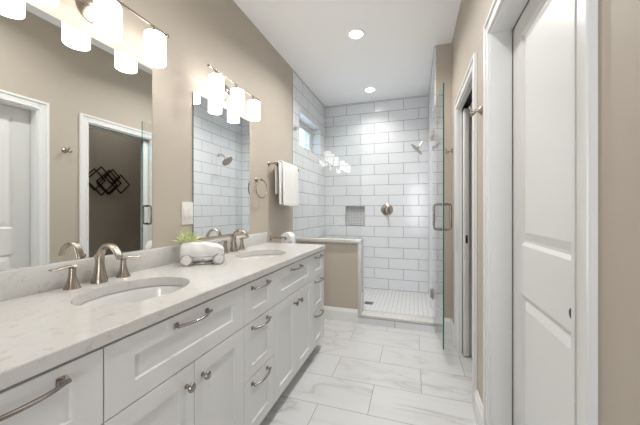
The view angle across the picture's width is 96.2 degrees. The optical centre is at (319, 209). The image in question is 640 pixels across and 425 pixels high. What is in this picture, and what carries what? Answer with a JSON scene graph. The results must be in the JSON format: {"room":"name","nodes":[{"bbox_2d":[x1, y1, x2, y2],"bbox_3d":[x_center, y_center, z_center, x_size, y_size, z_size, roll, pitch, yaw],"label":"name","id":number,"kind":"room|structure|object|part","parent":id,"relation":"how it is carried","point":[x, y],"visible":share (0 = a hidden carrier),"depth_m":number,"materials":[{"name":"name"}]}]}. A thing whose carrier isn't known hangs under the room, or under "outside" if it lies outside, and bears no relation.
{"room":"bathroom","nodes":[
{"label":"bathroom","id":0,"kind":"room"},
{"bbox_2d":[24,0,324,248],"bbox_3d":[-0.954,-0.177,1.807,0.260,2.914,6.141,0,0,18],"label":"wall","id":1,"kind":"structure","parent":0,"point":[216,33],"depth_m":2.09,"materials":[{"name":"beige paint"}]},
{"bbox_2d":[0,0,151,270],"bbox_3d":[-1.000,-0.273,1.235,0.006,0.958,0.638,0,0,18],"label":"wall mirror","id":2,"kind":"object","parent":1,"relation":"attached to","point":[76,110],"visible":1,"depth_m":1.16,"materials":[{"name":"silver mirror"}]},
{"bbox_2d":[29,0,168,67],"bbox_3d":[-0.926,-0.835,1.227,0.153,0.201,0.632,0,0,18],"label":"vanity light","id":3,"kind":"object","parent":1,"relation":"attached to","point":[105,16],"visible":1,"depth_m":1.23,"materials":[{"name":"white glass"}]},
{"bbox_3d":[-0.973,-0.809,0.998,0.098,0.150,0.098,0,0,18],"label":"lamp shade","id":4,"kind":"part","parent":3,"relation":"part of","materials":[{"name":"white glass"}]},
{"bbox_3d":[-0.987,-0.875,1.247,0.026,0.120,0.120,0,0,18],"label":"plate","id":5,"kind":"part","parent":3,"relation":"part of","materials":[{"name":"silver metal"}]},
{"bbox_3d":[-0.900,-0.809,1.219,0.098,0.150,0.098,0,0,18],"label":"lamp shade","id":6,"kind":"part","parent":3,"relation":"part of","materials":[{"name":"white glass"}]},
{"bbox_3d":[-0.828,-0.809,1.440,0.098,0.150,0.098,0,0,18],"label":"lamp shade","id":7,"kind":"part","parent":3,"relation":"part of","materials":[{"name":"white glass"}]},
{"bbox_2d":[0,232,266,300],"bbox_3d":[-0.855,0.257,1.658,0.019,0.100,2.240,0,0,18],"label":"backsplash","id":8,"kind":"structure","parent":1,"relation":"attached to","point":[19,282],"depth_m":1.20,"materials":[{"name":"white stone"}]},
{"bbox_2d":[182,202,192,224],"bbox_3d":[-0.821,0.020,1.781,0.010,0.140,0.092,0,0,18],"label":"switch plate","id":9,"kind":"object","parent":1,"relation":"attached to","point":[187,207],"visible":1,"depth_m":1.77,"materials":[{"name":"white plastic"}]},
{"bbox_2d":[193,92,249,237],"bbox_3d":[-0.705,-0.284,2.137,0.006,0.935,0.657,0,0,18],"label":"wall mirror","id":10,"kind":"object","parent":1,"relation":"attached to","point":[221,137],"visible":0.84,"depth_m":2.07,"materials":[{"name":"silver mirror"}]},
{"bbox_2d":[207,64,259,120],"bbox_3d":[-0.635,-0.835,2.118,0.153,0.201,0.632,0,0,18],"label":"vanity light","id":11,"kind":"object","parent":1,"relation":"attached to","point":[217,90],"visible":1,"depth_m":2.06,"materials":[{"name":"white glass"}]},
{"bbox_3d":[-0.681,-0.809,1.888,0.098,0.150,0.098,0,0,18],"label":"lamp shade","id":12,"kind":"part","parent":11,"relation":"part of","materials":[{"name":"white glass"}]},
{"bbox_3d":[-0.695,-0.875,2.138,0.026,0.120,0.120,0,0,18],"label":"plate","id":13,"kind":"part","parent":11,"relation":"part of","materials":[{"name":"silver metal"}]},
{"bbox_3d":[-0.609,-0.809,2.109,0.098,0.150,0.098,0,0,18],"label":"lamp shade","id":14,"kind":"part","parent":11,"relation":"part of","materials":[{"name":"white glass"}]},
{"bbox_3d":[-0.536,-0.809,2.330,0.098,0.150,0.098,0,0,18],"label":"lamp shade","id":15,"kind":"part","parent":11,"relation":"part of","materials":[{"name":"white glass"}]},
{"bbox_2d":[255,177,266,197],"bbox_3d":[-0.537,-0.197,2.554,0.068,0.189,0.169,0,0,18],"label":"towel ring","id":16,"kind":"object","parent":1,"relation":"attached to","point":[257,180],"visible":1,"depth_m":2.54,"materials":[{"name":"silver metal"}]},
{"bbox_2d":[270,235,285,239],"bbox_3d":[-0.391,0.272,2.916,0.120,0.052,0.280,0,0,18],"label":"paper holder","id":17,"kind":"object","parent":1,"relation":"attached to","point":[271,236],"visible":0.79,"depth_m":2.81,"materials":[{"name":"silver metal"}]},
{"bbox_2d":[281,232,295,242],"bbox_3d":[-0.327,0.293,2.942,0.119,0.130,0.118,0,0,18],"label":"toilet paper roll","id":18,"kind":"object","parent":17,"relation":"hanging from","point":[290,236],"visible":0.83,"depth_m":2.89,"materials":[{"name":"white paper"}]},
{"bbox_2d":[292,69,292,231],"bbox_3d":[-0.317,-0.660,3.329,0.004,1.947,0.006,0,0,18],"label":"trim","id":19,"kind":"structure","parent":1,"relation":"attached to","point":[292,69],"depth_m":3.33,"materials":[{"name":"grey tile"}]},
{"bbox_2d":[299,111,319,156],"bbox_3d":[-0.209,-1.006,3.957,0.187,0.429,0.852,0,0,18],"label":"window","id":20,"kind":"structure","parent":1,"relation":"in","point":[302,126],"depth_m":4.17,"materials":[{"name":"white plastic"}]},
{"bbox_3d":[-0.275,-1.006,3.978,0.028,0.327,0.750,0,0,18],"label":"sash","id":21,"kind":"part","parent":20,"relation":"part of","materials":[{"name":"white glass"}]},
{"bbox_2d":[296,236,363,322],"bbox_3d":[0.074,0.758,3.229,0.809,0.884,0.167,0,0,18],"label":"wall","id":22,"kind":"structure","parent":0,"point":[343,258],"depth_m":3.11,"materials":[{"name":"beige paint"}]},
{"bbox_2d":[293,46,434,293],"bbox_3d":[0.610,-0.217,3.697,1.535,2.834,1.275,0,0,18],"label":"trim","id":23,"kind":"structure","parent":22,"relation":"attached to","point":[434,46],"depth_m":4.06,"materials":[{"name":"grey tile"}]},
{"bbox_2d":[233,0,460,106],"bbox_3d":[0.614,-1.684,1.294,3.639,0.100,6.141,0,0,18],"label":"ceiling","id":24,"kind":"structure","parent":0,"point":[394,55],"depth_m":2.75,"materials":[{"name":"white paint"}]},
{"bbox_2d":[347,28,364,39],"bbox_3d":[0.334,-1.631,2.663,0.170,0.007,0.170,0,0,18],"label":"recessed light","id":25,"kind":"object","parent":24,"relation":"in","point":[356,33],"visible":1,"depth_m":2.65,"materials":[{"name":"white paint"}]},
{"bbox_2d":[364,87,375,91],"bbox_3d":[0.677,-1.631,3.893,0.170,0.007,0.170,0,0,18],"label":"recessed light","id":26,"kind":"object","parent":24,"relation":"in","point":[368,89],"visible":1,"depth_m":3.88,"materials":[{"name":"white paint"}]},
{"bbox_2d":[260,288,476,424],"bbox_3d":[0.662,1.222,1.199,3.489,0.115,5.991,0,0,18],"label":"floor","id":27,"kind":"structure","parent":0,"point":[356,374],"depth_m":2.04,"materials":[{"name":"tile"}]},
{"bbox_2d":[0,348,102,424],"bbox_3d":[-0.860,0.772,0.670,0.622,0.856,0.319,0,0,18],"label":"base cabinet","id":28,"kind":"object","parent":27,"relation":"on","point":[70,392],"visible":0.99,"depth_m":0.65,"materials":[{"name":"white paint"}]},
{"bbox_3d":[-0.589,0.385,0.568,0.042,0.018,0.168,0,0,18],"label":"bar pull","id":29,"kind":"part","parent":28,"relation":"part of","materials":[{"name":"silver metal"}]},
{"bbox_2d":[99,285,243,424],"bbox_3d":[-0.711,0.772,1.126,0.622,0.856,0.641,0,0,18],"label":"base cabinet","id":30,"kind":"object","parent":27,"relation":"on","point":[186,367],"visible":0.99,"depth_m":0.99,"materials":[{"name":"white paint"}]},
{"bbox_3d":[-0.514,0.829,0.893,0.019,0.557,0.318,0,0,18],"label":"door","id":31,"kind":"part","parent":30,"relation":"part of","materials":[{"name":"white paint"}]},
{"bbox_3d":[-0.453,0.618,0.999,0.032,0.033,0.033,0,0,18],"label":"knob","id":32,"kind":"part","parent":30,"relation":"part of","materials":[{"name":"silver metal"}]},
{"bbox_3d":[-0.439,0.387,1.024,0.042,0.018,0.168,0,0,18],"label":"bar pull","id":33,"kind":"part","parent":30,"relation":"part of","materials":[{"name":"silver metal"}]},
{"bbox_3d":[-0.428,0.618,1.075,0.032,0.033,0.033,0,0,18],"label":"knob","id":34,"kind":"part","parent":30,"relation":"part of","materials":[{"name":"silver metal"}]},
{"bbox_3d":[-0.414,0.829,1.197,0.019,0.557,0.318,0,0,18],"label":"door","id":35,"kind":"part","parent":30,"relation":"part of","materials":[{"name":"white paint"}]},
{"bbox_2d":[242,272,273,424],"bbox_3d":[-0.563,0.772,1.578,0.622,0.856,0.310,0,0,18],"label":"base cabinet","id":36,"kind":"object","parent":27,"relation":"on","point":[259,292],"visible":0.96,"depth_m":1.47,"materials":[{"name":"white paint"}]},
{"bbox_3d":[-0.316,0.451,1.497,0.019,0.192,0.306,0,0,18],"label":"drawer","id":37,"kind":"part","parent":36,"relation":"part of","materials":[{"name":"white paint"}]},
{"bbox_3d":[-0.316,0.966,1.497,0.019,0.282,0.306,0,0,18],"label":"drawer","id":38,"kind":"part","parent":36,"relation":"part of","materials":[{"name":"white paint"}]},
{"bbox_3d":[-0.316,0.686,1.497,0.019,0.272,0.306,0,0,18],"label":"drawer","id":39,"kind":"part","parent":36,"relation":"part of","materials":[{"name":"white paint"}]},
{"bbox_3d":[-0.291,0.855,1.476,0.042,0.018,0.168,0,0,18],"label":"bar pull","id":40,"kind":"part","parent":36,"relation":"part of","materials":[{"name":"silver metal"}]},
{"bbox_3d":[-0.291,0.580,1.476,0.042,0.018,0.168,0,0,18],"label":"bar pull","id":41,"kind":"part","parent":36,"relation":"part of","materials":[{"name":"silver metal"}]},
{"bbox_3d":[-0.291,0.385,1.476,0.042,0.018,0.168,0,0,18],"label":"bar pull","id":42,"kind":"part","parent":36,"relation":"part of","materials":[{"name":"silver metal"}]},
{"bbox_2d":[273,255,311,402],"bbox_3d":[-0.416,0.772,2.027,0.622,0.856,0.635,0,0,18],"label":"base cabinet","id":43,"kind":"object","parent":27,"relation":"on","point":[292,282],"visible":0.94,"depth_m":1.88,"materials":[{"name":"white paint"}]},
{"bbox_2d":[0,232,324,390],"bbox_3d":[-0.582,0.276,1.569,0.593,0.137,2.240,0,0,18],"label":"countertop","id":44,"kind":"structure","parent":43,"relation":"on","point":[43,326],"depth_m":1.00,"materials":[{"name":"white stone"}]},
{"bbox_2d":[48,243,139,289],"bbox_3d":[-0.894,0.224,1.208,0.158,0.167,0.358,0,0,18],"label":"faucet","id":45,"kind":"object","parent":44,"relation":"on","point":[99,276],"visible":1,"depth_m":1.20,"materials":[{"name":"silver metal"}]},
{"bbox_3d":[-0.980,0.223,1.094,0.028,0.017,0.086,0,0,18],"label":"lever","id":46,"kind":"part","parent":45,"relation":"part of","materials":[{"name":"silver metal"}]},
{"bbox_3d":[-0.970,0.267,1.124,0.053,0.080,0.053,0,0,41],"label":"handle","id":47,"kind":"part","parent":45,"relation":"part of","materials":[{"name":"silver metal"}]},
{"bbox_3d":[-0.893,0.224,1.208,0.155,0.167,0.060,0,0,18],"label":"spout","id":48,"kind":"part","parent":45,"relation":"part of","materials":[{"name":"silver metal"}]},
{"bbox_3d":[-0.906,0.267,1.321,0.053,0.080,0.053,0,0,41],"label":"handle","id":49,"kind":"part","parent":45,"relation":"part of","materials":[{"name":"silver metal"}]},
{"bbox_3d":[-0.895,0.223,1.351,0.028,0.017,0.086,0,0,18],"label":"lever","id":50,"kind":"part","parent":45,"relation":"part of","materials":[{"name":"silver metal"}]},
{"bbox_2d":[78,285,184,306],"bbox_3d":[-0.709,0.419,1.114,0.359,0.150,0.455,0,0,18],"label":"undermount sink","id":51,"kind":"object","parent":44,"relation":"in","point":[137,294],"visible":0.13,"depth_m":1.25,"materials":[{"name":"white ceramic"}]},
{"bbox_2d":[180,253,225,265],"bbox_3d":[-0.673,0.275,1.665,0.250,0.064,0.173,0,0,-19],"label":"wire basket","id":52,"kind":"object","parent":44,"relation":"on","point":[224,254],"visible":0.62,"depth_m":1.60,"materials":[{"name":"silver metal"}]},
{"bbox_2d":[181,256,190,264],"bbox_3d":[-0.730,0.275,1.570,0.051,0.051,0.030,0,0,-19],"label":"rolled washcloth","id":53,"kind":"object","parent":52,"relation":"in","point":[185,260],"visible":0.96,"depth_m":1.56,"materials":[{"name":"white fabric"}]},
{"bbox_2d":[171,229,206,246],"bbox_3d":[-0.749,0.204,1.683,0.160,0.205,0.187,0,0,18],"label":"succulent plant","id":54,"kind":"object","parent":52,"relation":"in","point":[185,238],"visible":0.57,"depth_m":1.65,"materials":[{"name":"green plant"}]},
{"bbox_2d":[180,242,223,262],"bbox_3d":[-0.680,0.241,1.666,0.234,0.116,0.138,0,0,-19],"label":"folded towel","id":55,"kind":"object","parent":52,"relation":"in","point":[194,249],"visible":0.77,"depth_m":1.61,"materials":[{"name":"white fabric"}]},
{"bbox_2d":[214,254,223,262],"bbox_3d":[-0.571,0.275,1.624,0.051,0.051,0.030,0,0,-19],"label":"rolled washcloth","id":56,"kind":"object","parent":52,"relation":"in","point":[218,259],"visible":0.94,"depth_m":1.61,"materials":[{"name":"white fabric"}]},
{"bbox_2d":[218,229,248,253],"bbox_3d":[-0.596,0.224,2.119,0.158,0.167,0.358,0,0,18],"label":"faucet","id":57,"kind":"object","parent":44,"relation":"on","point":[233,248],"visible":0.96,"depth_m":2.11,"materials":[{"name":"silver metal"}]},
{"bbox_3d":[-0.672,0.267,2.034,0.053,0.080,0.053,0,0,41],"label":"handle","id":58,"kind":"part","parent":57,"relation":"part of","materials":[{"name":"silver metal"}]},
{"bbox_3d":[-0.595,0.224,2.118,0.155,0.167,0.060,0,0,18],"label":"spout","id":59,"kind":"part","parent":57,"relation":"part of","materials":[{"name":"silver metal"}]},
{"bbox_3d":[-0.608,0.267,2.232,0.053,0.080,0.053,0,0,-4],"label":"handle","id":60,"kind":"part","parent":57,"relation":"part of","materials":[{"name":"silver metal"}]},
{"bbox_2d":[242,254,279,257],"bbox_3d":[-0.411,0.419,2.023,0.359,0.150,0.455,0,0,18],"label":"undermount sink","id":61,"kind":"object","parent":44,"relation":"in","point":[264,255],"visible":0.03,"depth_m":2.21,"materials":[{"name":"white ceramic"}]},
{"bbox_3d":[-0.219,0.829,1.795,0.019,0.557,0.314,0,0,18],"label":"door","id":62,"kind":"part","parent":43,"relation":"part of","materials":[{"name":"white paint"}]},
{"bbox_3d":[-0.169,0.451,1.946,0.019,0.192,0.631,0,0,18],"label":"drawer","id":63,"kind":"part","parent":43,"relation":"part of","materials":[{"name":"white paint"}]},
{"bbox_3d":[-0.144,0.387,1.925,0.042,0.018,0.168,0,0,18],"label":"bar pull","id":64,"kind":"part","parent":43,"relation":"part of","materials":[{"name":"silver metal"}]},
{"bbox_3d":[-0.120,0.829,2.096,0.019,0.557,0.314,0,0,18],"label":"door","id":65,"kind":"part","parent":43,"relation":"part of","materials":[{"name":"white paint"}]},
{"bbox_2d":[312,250,323,350],"bbox_3d":[-0.270,0.772,2.473,0.622,0.856,0.304,0,0,18],"label":"base cabinet","id":66,"kind":"object","parent":27,"relation":"on","point":[317,258],"visible":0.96,"depth_m":2.39,"materials":[{"name":"white paint"}]},
{"bbox_3d":[-0.023,0.966,2.392,0.019,0.282,0.300,0,0,18],"label":"drawer","id":67,"kind":"part","parent":66,"relation":"part of","materials":[{"name":"white paint"}]},
{"bbox_3d":[-0.023,0.686,2.392,0.019,0.272,0.300,0,0,18],"label":"drawer","id":68,"kind":"part","parent":66,"relation":"part of","materials":[{"name":"white paint"}]},
{"bbox_3d":[-0.023,0.451,2.392,0.019,0.192,0.300,0,0,18],"label":"drawer","id":69,"kind":"part","parent":66,"relation":"part of","materials":[{"name":"white paint"}]},
{"bbox_2d":[358,309,434,332],"bbox_3d":[0.787,1.151,2.993,0.760,0.098,0.171,0,0,18],"label":"curb","id":70,"kind":"object","parent":27,"relation":"on","point":[369,317],"visible":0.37,"depth_m":2.94,"materials":[{"name":"white stone"}]},
{"bbox_2d":[325,95,427,293],"bbox_3d":[0.831,-0.177,4.373,1.835,2.914,0.153,0,0,18],"label":"wall","id":71,"kind":"structure","parent":0,"point":[371,162],"depth_m":4.26,"materials":[{"name":"white tile"}]},
{"bbox_3d":[0.538,0.089,4.395,0.302,0.298,0.013,0,0,18],"label":"trim","id":72,"kind":"part","parent":71,"relation":"part of","materials":[{"name":"grey tile"}]},
{"bbox_2d":[381,204,392,214],"bbox_3d":[0.978,-0.007,4.207,0.176,0.176,0.077,0,0,18],"label":"shower valve","id":73,"kind":"object","parent":71,"relation":"attached to","point":[386,209],"visible":1,"depth_m":4.22,"materials":[{"name":"silver metal"}]},
{"bbox_2d":[429,43,451,319],"bbox_3d":[1.412,-0.177,3.435,0.154,2.914,1.275,0,0,18],"label":"wall","id":74,"kind":"structure","parent":0,"point":[443,51],"depth_m":2.83,"materials":[{"name":"beige paint"}]},
{"bbox_2d":[411,139,430,154],"bbox_3d":[1.228,-0.775,3.491,0.234,0.200,0.180,0,0,18],"label":"shower","id":75,"kind":"object","parent":74,"relation":"attached to","point":[414,147],"visible":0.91,"depth_m":3.47,"materials":[{"name":"silver metal"}]},
{"bbox_2d":[430,83,451,349],"bbox_3d":[1.046,0.049,2.560,0.145,2.078,0.667,0,0,14],"label":"door","id":76,"kind":"structure","parent":74,"relation":"in","point":[432,133],"depth_m":2.63,"materials":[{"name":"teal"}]},
{"bbox_3d":[1.044,0.049,2.553,0.010,2.078,0.649,0,0,14],"label":"pane","id":77,"kind":"part","parent":76,"relation":"part of","materials":[{"name":"clear glass"}]},
{"bbox_3d":[0.978,0.055,2.295,0.145,0.226,0.026,0,0,14],"label":"pull handle","id":78,"kind":"part","parent":76,"relation":"part of","materials":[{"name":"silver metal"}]},
{"bbox_2d":[435,317,449,332],"bbox_3d":[1.204,1.130,2.824,0.139,0.140,0.015,0,0,18],"label":"baseboard","id":79,"kind":"structure","parent":74,"relation":"attached to","point":[439,320],"depth_m":2.82,"materials":[{"name":"white wood"}]},
{"bbox_2d":[452,0,639,424],"bbox_3d":[0.846,-0.177,1.218,0.150,2.914,6.141,0,0,18],"label":"wall","id":80,"kind":"structure","parent":0,"point":[618,20],"depth_m":0.53,"materials":[{"name":"beige paint"}]},
{"bbox_2d":[450,318,453,343],"bbox_3d":[1.227,1.130,2.646,0.015,0.140,0.340,0,0,18],"label":"baseboard","id":81,"kind":"structure","parent":80,"relation":"attached to","point":[451,321],"depth_m":2.68,"materials":[{"name":"white wood"}]},
{"bbox_2d":[454,52,476,413],"bbox_3d":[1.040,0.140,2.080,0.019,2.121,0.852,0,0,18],"label":"door frame","id":82,"kind":"structure","parent":80,"relation":"attached to","point":[472,68],"depth_m":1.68,"materials":[{"name":"white wood"}]},
{"bbox_2d":[463,108,468,355],"bbox_3d":[1.258,0.181,2.536,0.036,2.013,0.438,0,0,18],"label":"door","id":83,"kind":"structure","parent":80,"relation":"in","point":[465,111],"depth_m":2.33,"materials":[{"name":"white wood"}]},
{"bbox_2d":[463,89,471,107],"bbox_3d":[1.102,-0.853,2.059,0.052,0.008,0.688,0,0,18],"label":"track","id":84,"kind":"object","parent":80,"relation":"attached to","point":[468,102],"visible":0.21,"depth_m":2.25,"materials":[{"name":"black metal"}]},
{"bbox_2d":[468,106,482,116],"bbox_3d":[0.846,-0.542,1.569,0.068,0.051,0.050,0,0,18],"label":"robe hook","id":85,"kind":"object","parent":80,"relation":"attached to","point":[480,110],"visible":1,"depth_m":1.56,"materials":[{"name":"silver metal"}]},
{"bbox_2d":[474,389,482,424],"bbox_3d":[0.871,1.123,1.559,0.015,0.155,0.242,0,0,18],"label":"baseboard","id":86,"kind":"structure","parent":80,"relation":"attached to","point":[478,406],"depth_m":1.59,"materials":[{"name":"white wood"}]},
{"bbox_2d":[490,0,527,424],"bbox_3d":[0.770,0.172,0.985,0.158,2.055,0.781,0,0,18],"label":"door frame","id":87,"kind":"structure","parent":80,"relation":"attached to","point":[509,12],"depth_m":1.35,"materials":[{"name":"white wood"}]},
{"bbox_2d":[483,0,597,424],"bbox_3d":[0.690,0.140,1.011,0.019,2.121,0.913,0,0,18],"label":"door trim","id":88,"kind":"structure","parent":80,"relation":"in","point":[584,13],"depth_m":0.62,"materials":[{"name":"white wood"}]},
{"bbox_2d":[512,0,570,424],"bbox_3d":[0.793,0.175,0.960,0.040,2.025,0.809,0,0,18],"label":"door","id":89,"kind":"structure","parent":80,"relation":"in","point":[541,37],"depth_m":1.03,"materials":[{"name":"white wood"}]},
{"bbox_3d":[-0.371,-0.450,3.028,0.088,0.048,0.593,0,0,18],"label":"towel bar","id":90,"kind":"object","parent":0,"visible":0},
{"bbox_2d":[275,160,298,206],"bbox_3d":[-0.334,-0.262,2.992,0.114,0.459,0.480,0,0,18],"label":"bath towel","id":91,"kind":"object","parent":90,"relation":"hanging from","point":[286,174],"visible":1,"depth_m":2.88,"materials":[{"name":"white fabric"}]}
]}

